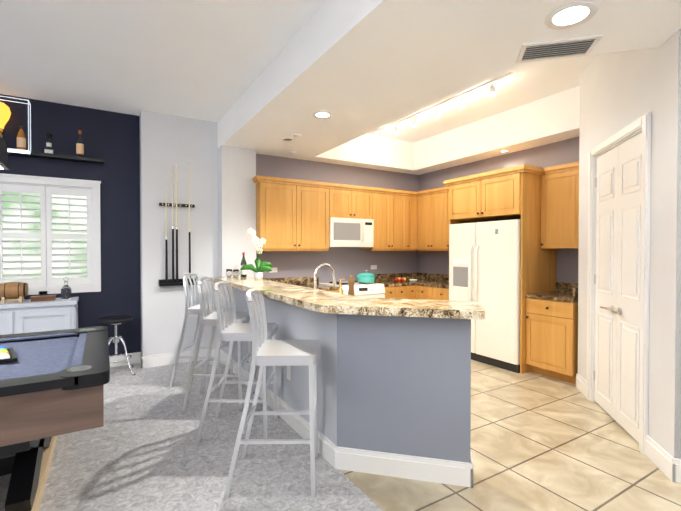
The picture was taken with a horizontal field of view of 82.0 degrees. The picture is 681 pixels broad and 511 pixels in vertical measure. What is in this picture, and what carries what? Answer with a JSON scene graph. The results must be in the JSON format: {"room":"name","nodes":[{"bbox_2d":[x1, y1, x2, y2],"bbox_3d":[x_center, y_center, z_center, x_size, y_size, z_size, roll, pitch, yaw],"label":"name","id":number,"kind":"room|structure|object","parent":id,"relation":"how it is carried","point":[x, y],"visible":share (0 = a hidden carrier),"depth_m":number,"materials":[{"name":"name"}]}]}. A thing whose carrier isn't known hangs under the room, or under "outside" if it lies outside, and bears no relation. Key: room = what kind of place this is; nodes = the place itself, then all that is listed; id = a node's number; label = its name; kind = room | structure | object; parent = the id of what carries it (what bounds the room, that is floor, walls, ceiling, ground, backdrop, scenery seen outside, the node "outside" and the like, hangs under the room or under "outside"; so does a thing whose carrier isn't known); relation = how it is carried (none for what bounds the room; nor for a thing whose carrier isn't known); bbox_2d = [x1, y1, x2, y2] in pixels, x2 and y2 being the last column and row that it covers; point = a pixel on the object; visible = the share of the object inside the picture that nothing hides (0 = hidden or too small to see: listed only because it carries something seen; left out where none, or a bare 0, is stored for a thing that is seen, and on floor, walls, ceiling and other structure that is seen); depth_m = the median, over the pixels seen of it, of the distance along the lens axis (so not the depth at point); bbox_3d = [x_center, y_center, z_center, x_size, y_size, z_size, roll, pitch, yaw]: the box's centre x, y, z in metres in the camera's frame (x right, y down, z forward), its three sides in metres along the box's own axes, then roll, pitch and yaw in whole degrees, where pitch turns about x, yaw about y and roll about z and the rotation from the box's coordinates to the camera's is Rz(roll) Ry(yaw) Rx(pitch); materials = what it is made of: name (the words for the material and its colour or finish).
{"room":"kitchen","nodes":[
{"label":"kitchen","id":0,"kind":"room"},
{"bbox_2d":[0,94,140,355],"bbox_3d":[-4.823,-0.278,3.589,5.370,3.300,0.100,0,1,-31],"label":"wall","id":1,"kind":"structure","parent":0,"point":[111,139],"depth_m":4.73,"materials":[{"name":"paint"}]},
{"bbox_2d":[7,149,32,156],"bbox_3d":[-3.724,-1.107,4.094,0.785,0.035,0.151,0,1,-31],"label":"floating shelf","id":2,"kind":"object","parent":1,"relation":"attached to","point":[19,153],"visible":0.9,"depth_m":4.20,"materials":[{"name":"black"}]},
{"bbox_2d":[0,96,30,150],"bbox_3d":[-3.643,-1.401,4.141,0.575,0.549,0.170,0,1,-31],"label":"sign","id":3,"kind":"object","parent":2,"relation":"on","point":[5,113],"visible":0.73,"depth_m":4.21,"materials":[{"name":"white plastic"}]},
{"bbox_2d":[0,173,100,294],"bbox_3d":[-3.347,-0.225,4.463,1.070,1.320,0.130,0,1,-31],"label":"window shutters","id":4,"kind":"object","parent":1,"relation":"attached to","point":[50,234],"visible":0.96,"depth_m":4.46,"materials":[{"name":"white wood"}]},
{"bbox_2d":[32,152,102,163],"bbox_3d":[-3.098,-1.113,4.485,0.660,0.035,0.129,0,1,-31],"label":"floating shelf","id":5,"kind":"object","parent":1,"relation":"attached to","point":[65,157],"visible":1,"depth_m":4.44,"materials":[{"name":"black wood"}]},
{"bbox_2d":[44,133,53,153],"bbox_3d":[-3.261,-1.247,4.385,0.080,0.234,0.062,0,1,-31],"label":"bottle","id":6,"kind":"object","parent":5,"relation":"on","point":[48,148],"visible":0.98,"depth_m":4.37,"materials":[{"name":"black glass"}]},
{"bbox_2d":[76,130,83,156],"bbox_3d":[-3.013,-1.289,4.535,0.076,0.314,0.074,0,1,-31],"label":"bottle","id":7,"kind":"object","parent":5,"relation":"on","point":[79,147],"visible":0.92,"depth_m":4.51,"materials":[{"name":"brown glass"}]},
{"bbox_2d":[0,0,325,122],"bbox_3d":[-2.219,-1.724,0.108,6.249,0.080,8.720,0,1,-31],"label":"ceiling","id":8,"kind":"structure","parent":0,"point":[209,60],"depth_m":3.28,"materials":[{"name":"paint"}]},
{"bbox_2d":[0,136,9,169],"bbox_3d":[-2.636,-1.121,1.920,1.500,1.171,0.440,0,1,-31],"label":"pendant lamp","id":9,"kind":"object","parent":8,"relation":"hanging from","point":[4,162],"visible":1,"depth_m":2.36,"materials":[{"name":"black"}]},
{"bbox_2d":[0,359,382,510],"bbox_3d":[-2.291,1.444,0.269,6.250,0.060,9.000,0,1,-31],"label":"floor carpet","id":10,"kind":"object","parent":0,"point":[141,449],"depth_m":2.63,"materials":[{"name":"grey carpet"}]},
{"bbox_2d":[0,297,78,334],"bbox_3d":[-3.588,0.927,3.987,1.530,0.880,0.451,0,1,-31],"label":"buffet","id":11,"kind":"object","parent":10,"relation":"on","point":[24,316],"visible":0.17,"depth_m":4.05,"materials":[{"name":"white wood"}]},
{"bbox_2d":[0,282,27,302],"bbox_3d":[-3.428,0.380,4.101,0.240,0.208,0.173,0,1,-31],"label":"barrel","id":12,"kind":"object","parent":11,"relation":"on","point":[10,291],"visible":1,"depth_m":4.06,"materials":[{"name":"brown wood"}]},
{"bbox_2d":[30,295,55,301],"bbox_3d":[-3.187,0.458,4.207,0.210,0.050,0.160,0,1,-31],"label":"decorative box","id":13,"kind":"object","parent":11,"relation":"on","point":[36,298],"visible":1,"depth_m":4.15,"materials":[{"name":"brown wood"}]},
{"bbox_2d":[39,291,47,294],"bbox_3d":[-3.284,0.439,4.329,0.080,0.085,0.078,0,1,-31],"label":"glass","id":14,"kind":"object","parent":11,"relation":"on","point":[43,292],"visible":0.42,"depth_m":4.31,"materials":[{"name":"black glass"}]},
{"bbox_2d":[61,277,70,299],"bbox_3d":[-3.013,0.359,4.305,0.096,0.245,0.096,0,1,-31],"label":"decanter","id":15,"kind":"object","parent":11,"relation":"on","point":[65,291],"visible":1,"depth_m":4.28,"materials":[{"name":"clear glass"}]},
{"bbox_2d":[0,326,109,510],"bbox_3d":[-2.608,0.990,1.958,2.500,0.806,1.430,0,1,-31],"label":"pool table","id":16,"kind":"object","parent":10,"relation":"on","point":[52,383],"visible":1,"depth_m":1.99,"materials":[{"name":"brown wood"}]},
{"bbox_2d":[0,346,16,362],"bbox_3d":[-2.087,0.591,2.308,0.335,0.057,0.344,0,1,-31],"label":"ball rack","id":17,"kind":"object","parent":16,"relation":"on","point":[5,355],"visible":1,"depth_m":2.27,"materials":[{"name":"black"}]},
{"bbox_2d":[98,315,135,374],"bbox_3d":[-2.590,1.041,4.522,0.378,0.653,0.377,0,1,-31],"label":"stool","id":18,"kind":"object","parent":10,"relation":"on","point":[115,320],"visible":0.77,"depth_m":4.49,"materials":[{"name":"black"}]},
{"bbox_2d":[169,273,232,387],"bbox_3d":[-1.494,0.778,4.264,0.540,1.175,0.449,0,1,2],"label":"bar stool","id":19,"kind":"object","parent":10,"relation":"on","point":[194,309],"visible":0.54,"depth_m":4.11,"materials":[{"name":"silver metal"}]},
{"bbox_2d":[182,276,252,411],"bbox_3d":[-1.128,0.786,3.668,0.540,1.175,0.449,0,1,0],"label":"bar stool","id":20,"kind":"object","parent":10,"relation":"on","point":[209,319],"visible":0.79,"depth_m":3.50,"materials":[{"name":"silver metal"}]},
{"bbox_2d":[196,281,277,443],"bbox_3d":[-0.790,0.794,3.089,0.540,1.175,0.449,0,1,1],"label":"bar stool","id":21,"kind":"object","parent":10,"relation":"on","point":[233,332],"visible":0.85,"depth_m":2.97,"materials":[{"name":"silver metal"}]},
{"bbox_2d":[224,289,319,497],"bbox_3d":[-0.405,0.801,2.470,0.540,1.175,0.449,0,1,-1],"label":"bar stool","id":22,"kind":"object","parent":10,"relation":"on","point":[266,351],"visible":1,"depth_m":2.29,"materials":[{"name":"silver metal"}]},
{"bbox_2d":[218,145,255,344],"bbox_3d":[-1.371,-0.029,5.209,0.449,2.760,0.200,0,1,-31],"label":"column","id":23,"kind":"structure","parent":0,"point":[236,196],"depth_m":5.10,"materials":[{"name":"grey paint"}]},
{"bbox_2d":[139,110,418,355],"bbox_3d":[-0.547,-0.310,6.025,4.510,3.300,0.350,0,1,-31],"label":"wall","id":24,"kind":"structure","parent":0,"point":[167,141],"depth_m":5.02,"materials":[{"name":"grey paint"}]},
{"bbox_2d":[159,162,196,285],"bbox_3d":[-2.025,-0.403,4.873,0.430,1.547,0.089,0,1,-31],"label":"cue rack","id":25,"kind":"object","parent":24,"relation":"attached to","point":[166,281],"visible":0.92,"depth_m":4.84,"materials":[{"name":"black wood"}]},
{"bbox_2d":[269,267,276,272],"bbox_3d":[-0.955,0.206,5.576,0.120,0.070,0.007,0,1,-31],"label":"electrical outlet","id":26,"kind":"object","parent":24,"relation":"attached to","point":[274,269],"visible":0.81,"depth_m":5.58,"materials":[{"name":"white plastic"}]},
{"bbox_2d":[252,175,416,250],"bbox_3d":[0.154,-0.557,6.018,3.106,0.975,0.375,0,1,-31],"label":"upper cabinet","id":27,"kind":"object","parent":24,"relation":"attached to","point":[293,214],"visible":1,"depth_m":5.58,"materials":[{"name":"brown wood"}]},
{"bbox_2d":[329,217,373,246],"bbox_3d":[0.097,-0.341,5.964,0.764,0.425,0.413,0,1,-31],"label":"over-the-range microwave","id":28,"kind":"object","parent":27,"relation":"attached to","point":[349,232],"visible":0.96,"depth_m":5.80,"materials":[{"name":"white"}]},
{"bbox_2d":[270,272,418,283],"bbox_3d":[0.086,0.368,6.196,3.051,0.109,0.019,0,1,-31],"label":"backsplash","id":29,"kind":"structure","parent":24,"relation":"attached to","point":[290,280],"depth_m":5.92,"materials":[{"name":"brown stone"}]},
{"bbox_2d":[222,285,470,462],"bbox_3d":[-0.320,0.855,3.714,0.693,1.030,3.467,0,1,-31],"label":"wall","id":30,"kind":"structure","parent":0,"point":[396,384],"depth_m":2.48,"materials":[{"name":"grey paint"}]},
{"bbox_2d":[287,366,290,380],"bbox_3d":[-0.422,0.957,3.207,0.006,0.120,0.070,0,1,-31],"label":"outlet","id":31,"kind":"object","parent":30,"relation":"attached to","point":[288,372],"visible":0.79,"depth_m":3.19,"materials":[{"name":"white plastic"}]},
{"bbox_2d":[210,276,453,318],"bbox_3d":[-0.518,0.317,3.509,0.450,0.049,3.596,0,1,-31],"label":"countertop","id":32,"kind":"structure","parent":30,"relation":"on","point":[320,301],"depth_m":2.63,"materials":[{"name":"beige stone"}]},
{"bbox_2d":[226,269,231,276],"bbox_3d":[-1.398,0.224,4.916,0.084,0.100,0.082,0,1,-31],"label":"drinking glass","id":33,"kind":"object","parent":32,"relation":"on","point":[228,272],"visible":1,"depth_m":4.89,"materials":[{"name":"white"}]},
{"bbox_2d":[233,269,239,277],"bbox_3d":[-1.295,0.225,4.862,0.084,0.100,0.082,0,1,-31],"label":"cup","id":34,"kind":"object","parent":32,"relation":"on","point":[236,272],"visible":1,"depth_m":4.83,"materials":[{"name":"white"}]},
{"bbox_2d":[240,252,246,276],"bbox_3d":[-1.226,0.117,4.960,0.078,0.314,0.076,0,1,-31],"label":"wine bottle","id":35,"kind":"object","parent":32,"relation":"on","point":[243,273],"visible":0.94,"depth_m":4.94,"materials":[{"name":"green glass"}]},
{"bbox_2d":[240,228,271,279],"bbox_3d":[-0.921,-0.015,4.471,0.362,0.590,0.333,0,1,-31],"label":"orchid","id":36,"kind":"object","parent":32,"relation":"on","point":[263,266],"visible":1,"depth_m":4.46,"materials":[{"name":"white plant"}]},
{"bbox_2d":[378,298,484,319],"bbox_3d":[0.615,0.329,2.581,0.530,0.049,0.848,0,1,-31],"label":"countertop","id":37,"kind":"structure","parent":30,"relation":"on","point":[461,309],"depth_m":2.36,"materials":[{"name":"beige stone"}]},
{"bbox_2d":[218,0,680,174],"bbox_3d":[3.159,-1.613,3.152,6.102,0.460,8.370,0,1,-31],"label":"ceiling","id":38,"kind":"structure","parent":0,"point":[358,70],"depth_m":3.08,"materials":[{"name":"paint"}]},
{"bbox_2d":[282,138,293,140],"bbox_3d":[-0.636,-1.399,4.736,0.138,0.006,0.138,0,1,-31],"label":"recessed light","id":39,"kind":"object","parent":38,"relation":"in","point":[287,139],"visible":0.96,"depth_m":4.74,"materials":[{"name":"white"}]},
{"bbox_2d":[293,133,300,136],"bbox_3d":[-0.501,-1.385,4.514,0.100,0.029,0.098,0,1,-31],"label":"smoke detector","id":40,"kind":"object","parent":38,"relation":"attached to","point":[296,134],"visible":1,"depth_m":4.48,"materials":[{"name":"white plastic"}]},
{"bbox_2d":[313,111,331,118],"bbox_3d":[-0.177,-1.388,3.880,0.196,0.006,0.195,0,1,-31],"label":"recessed light","id":41,"kind":"object","parent":38,"relation":"in","point":[322,115],"visible":0.98,"depth_m":3.88,"materials":[{"name":"white"}]},
{"bbox_2d":[516,34,603,63],"bbox_3d":[1.438,-1.367,2.610,0.460,0.016,0.260,0,1,14],"label":"ceiling vent","id":42,"kind":"object","parent":38,"relation":"in","point":[582,46],"visible":1,"depth_m":2.60,"materials":[{"name":"white metal"}]},
{"bbox_2d":[545,1,597,29],"bbox_3d":[1.315,-1.367,2.241,0.265,0.006,0.264,0,1,-31],"label":"recessed light","id":43,"kind":"object","parent":38,"relation":"in","point":[571,15],"visible":1,"depth_m":2.23,"materials":[{"name":"white plastic"}]},
{"bbox_2d":[367,54,596,142],"bbox_3d":[1.649,-1.899,4.399,2.410,0.080,4.870,0,1,-31],"label":"ceiling","id":44,"kind":"structure","parent":0,"point":[526,83],"depth_m":4.62,"materials":[{"name":"paint"}]},
{"bbox_2d":[374,72,512,140],"bbox_3d":[1.121,-1.782,4.957,0.066,0.167,2.330,0,1,-31],"label":"track light","id":45,"kind":"object","parent":44,"relation":"attached to","point":[462,102],"visible":1,"depth_m":4.72,"materials":[{"name":"white metal"}]},
{"bbox_2d":[418,137,578,283],"bbox_3d":[2.251,-0.305,5.658,0.100,3.300,3.170,0,1,-31],"label":"wall","id":46,"kind":"structure","parent":0,"point":[543,157],"depth_m":5.34,"materials":[{"name":"grey paint"}]},
{"bbox_2d":[416,186,448,250],"bbox_3d":[1.663,-0.559,6.162,0.375,0.975,1.046,0,1,-31],"label":"upper cabinet","id":47,"kind":"object","parent":46,"relation":"attached to","point":[432,219],"visible":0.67,"depth_m":6.18,"materials":[{"name":"brown wood"}]},
{"bbox_2d":[419,273,448,279],"bbox_3d":[1.737,0.366,6.395,0.020,0.109,1.383,0,1,-31],"label":"backsplash","id":48,"kind":"structure","parent":46,"relation":"attached to","point":[422,276],"depth_m":6.68,"materials":[{"name":"brown stone"}]},
{"bbox_2d":[541,161,578,248],"bbox_3d":[2.655,-0.553,4.520,0.375,0.945,0.529,0,1,-31],"label":"upper cabinet","id":49,"kind":"object","parent":46,"relation":"attached to","point":[559,206],"visible":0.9,"depth_m":4.46,"materials":[{"name":"brown wood"}]},
{"bbox_2d":[339,360,680,510],"bbox_3d":[3.273,1.401,3.628,6.750,0.060,9.000,0,1,-31],"label":"floor","id":50,"kind":"structure","parent":0,"point":[539,442],"depth_m":2.60,"materials":[{"name":"beige tile"}]},
{"bbox_2d":[323,288,338,292],"bbox_3d":[-0.353,0.908,5.584,0.404,0.875,0.626,0,1,-31],"label":"base cabinet","id":51,"kind":"object","parent":50,"relation":"on","point":[326,289],"depth_m":5.36,"materials":[{"name":"brown wood"}]},
{"bbox_2d":[292,284,334,287],"bbox_3d":[-0.620,0.453,5.414,1.032,0.040,0.630,0,1,-31],"label":"countertop","id":52,"kind":"structure","parent":51,"relation":"on","point":[304,285],"depth_m":5.63,"materials":[{"name":"beige stone"}]},
{"bbox_2d":[319,281,384,297],"bbox_3d":[0.177,0.872,5.847,0.764,0.941,0.708,0,1,-31],"label":"range","id":53,"kind":"object","parent":50,"relation":"on","point":[370,290],"visible":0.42,"depth_m":5.66,"materials":[{"name":"white metal"}]},
{"bbox_2d":[355,270,376,282],"bbox_3d":[0.382,0.308,5.840,0.342,0.183,0.276,0,1,-31],"label":"pot","id":54,"kind":"object","parent":53,"relation":"on","point":[365,277],"visible":1,"depth_m":5.74,"materials":[{"name":"teal metal"}]},
{"bbox_2d":[384,284,402,298],"bbox_3d":[0.694,0.900,6.216,0.490,0.875,0.626,0,1,-31],"label":"base cabinet","id":55,"kind":"object","parent":50,"relation":"on","point":[395,291],"depth_m":5.92,"materials":[{"name":"brown wood"}]},
{"bbox_2d":[403,284,414,298],"bbox_3d":[0.926,0.898,6.335,0.272,0.875,0.661,0,1,-31],"label":"base cabinet","id":56,"kind":"object","parent":50,"relation":"on","point":[408,289],"depth_m":6.06,"materials":[{"name":"brown wood"}]},
{"bbox_2d":[415,284,434,299],"bbox_3d":[1.532,0.901,6.121,0.661,0.875,0.452,0,1,-31],"label":"base cabinet","id":57,"kind":"object","parent":50,"relation":"on","point":[430,286],"depth_m":5.97,"materials":[{"name":"brown wood"}]},
{"bbox_2d":[374,280,422,287],"bbox_3d":[1.018,0.440,6.403,1.243,0.040,0.630,0,1,-31],"label":"countertop","id":58,"kind":"structure","parent":57,"relation":"on","point":[385,282],"depth_m":6.15,"materials":[{"name":"brown stone"}]},
{"bbox_2d":[394,278,405,281],"bbox_3d":[0.962,0.386,6.290,0.155,0.071,0.213,0,1,26],"label":"fruit","id":59,"kind":"object","parent":58,"relation":"on","point":[399,279],"depth_m":6.22,"materials":[{"name":"red food"}]},
{"bbox_2d":[423,280,448,287],"bbox_3d":[1.631,0.445,5.982,0.630,0.040,0.783,0,1,-31],"label":"countertop","id":60,"kind":"structure","parent":57,"relation":"on","point":[434,283],"depth_m":5.97,"materials":[{"name":"brown stone"}]},
{"bbox_2d":[435,288,448,299],"bbox_3d":[1.718,0.905,5.847,0.626,0.875,0.452,0,1,-31],"label":"base cabinet","id":61,"kind":"object","parent":50,"relation":"on","point":[440,293],"depth_m":5.66,"materials":[{"name":"brown wood"}]},
{"bbox_2d":[449,219,520,372],"bbox_3d":[2.030,0.465,5.115,0.769,1.775,1.050,0,1,-31],"label":"fridge","id":62,"kind":"object","parent":50,"relation":"on","point":[484,264],"visible":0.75,"depth_m":4.80,"materials":[{"name":"white metal"}]},
{"bbox_2d":[444,164,556,373],"bbox_3d":[2.069,0.159,5.134,0.752,2.385,1.220,0,1,-31],"label":"cabinet","id":63,"kind":"object","parent":50,"relation":"on","point":[511,193],"visible":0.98,"depth_m":4.66,"materials":[{"name":"brown wood"}]},
{"bbox_2d":[526,282,577,383],"bbox_3d":[2.537,0.848,4.464,0.654,1.025,0.534,0,1,-31],"label":"base cabinet","id":64,"kind":"object","parent":50,"relation":"on","point":[552,334],"visible":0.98,"depth_m":4.29,"materials":[{"name":"brown wood"}]},
{"bbox_3d":[-0.456,0.904,4.223,0.676,0.920,2.445,0,1,-31],"label":"base cabinet","id":65,"kind":"object","parent":50,"relation":"on","visible":0},
{"bbox_2d":[314,263,335,288],"bbox_3d":[-0.132,0.265,3.656,0.255,0.382,0.118,0,1,-31],"label":"faucet","id":66,"kind":"object","parent":65,"relation":"on","point":[332,270],"visible":0.56,"depth_m":3.68,"materials":[{"name":"silver metal"}]},
{"bbox_2d":[338,279,345,293],"bbox_3d":[0.010,0.329,3.385,0.076,0.259,0.050,0,1,-31],"label":"soap pump","id":67,"kind":"object","parent":65,"relation":"on","point":[340,290],"visible":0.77,"depth_m":3.37,"materials":[{"name":"gold metal"}]},
{"bbox_2d":[348,276,354,295],"bbox_3d":[0.092,0.314,3.340,0.064,0.290,0.062,0,1,-31],"label":"pepper mill","id":68,"kind":"object","parent":65,"relation":"on","point":[351,282],"visible":0.58,"depth_m":3.32,"materials":[{"name":"brown wood"}]},
{"bbox_2d":[578,29,680,458],"bbox_3d":[2.305,-0.274,3.209,0.100,3.300,1.710,0,1,14],"label":"wall","id":69,"kind":"structure","parent":0,"point":[620,90],"depth_m":2.62,"materials":[{"name":"grey paint"}]},
{"bbox_2d":[586,112,650,454],"bbox_3d":[2.278,0.194,3.212,0.149,2.365,1.080,0,1,14],"label":"closet door","id":70,"kind":"structure","parent":69,"relation":"in","point":[618,265],"depth_m":3.13,"materials":[{"name":"white wood"}]},
{"bbox_2d":[671,29,680,458],"bbox_3d":[3.326,-0.260,2.128,2.600,3.300,0.100,0,1,14],"label":"wall","id":71,"kind":"structure","parent":0,"point":[677,347],"depth_m":2.40,"materials":[{"name":"grey paint"}]},
{"bbox_3d":[0.624,-0.257,1.949,13.200,3.300,9.100,0,1,-31],"label":"wall","id":72,"kind":"structure","parent":0,"visible":0},
{"bbox_2d":[109,352,140,366],"bbox_3d":[-4.802,1.302,3.554,5.350,0.140,0.016,0,1,-31],"label":"baseboard","id":73,"kind":"structure","parent":72,"relation":"attached to","point":[136,357],"depth_m":4.84,"materials":[{"name":"white wood"}]},
{"bbox_2d":[141,349,215,367],"bbox_3d":[-2.021,1.284,4.941,0.876,0.140,0.016,0,1,-31],"label":"baseboard","id":74,"kind":"structure","parent":72,"relation":"attached to","point":[168,358],"depth_m":4.86,"materials":[{"name":"white wood"}]},
{"bbox_2d":[220,349,340,469],"bbox_3d":[-0.826,1.298,3.870,0.016,0.140,3.087,0,1,-31],"label":"baseboard","id":75,"kind":"structure","parent":72,"relation":"attached to","point":[329,451],"depth_m":3.03,"materials":[{"name":"white wood"}]},
{"bbox_2d":[341,447,472,487],"bbox_3d":[0.443,1.316,2.487,0.684,0.140,0.614,0,1,-31],"label":"baseboard","id":76,"kind":"structure","parent":72,"relation":"attached to","point":[459,473],"depth_m":2.43,"materials":[{"name":"white wood"}]},
{"bbox_2d":[645,435,680,482],"bbox_3d":[2.080,1.315,2.556,0.242,0.140,0.242,0,1,-31],"label":"baseboard","id":77,"kind":"structure","parent":72,"relation":"attached to","point":[670,466],"depth_m":2.50,"materials":[{"name":"white wood"}]}
]}

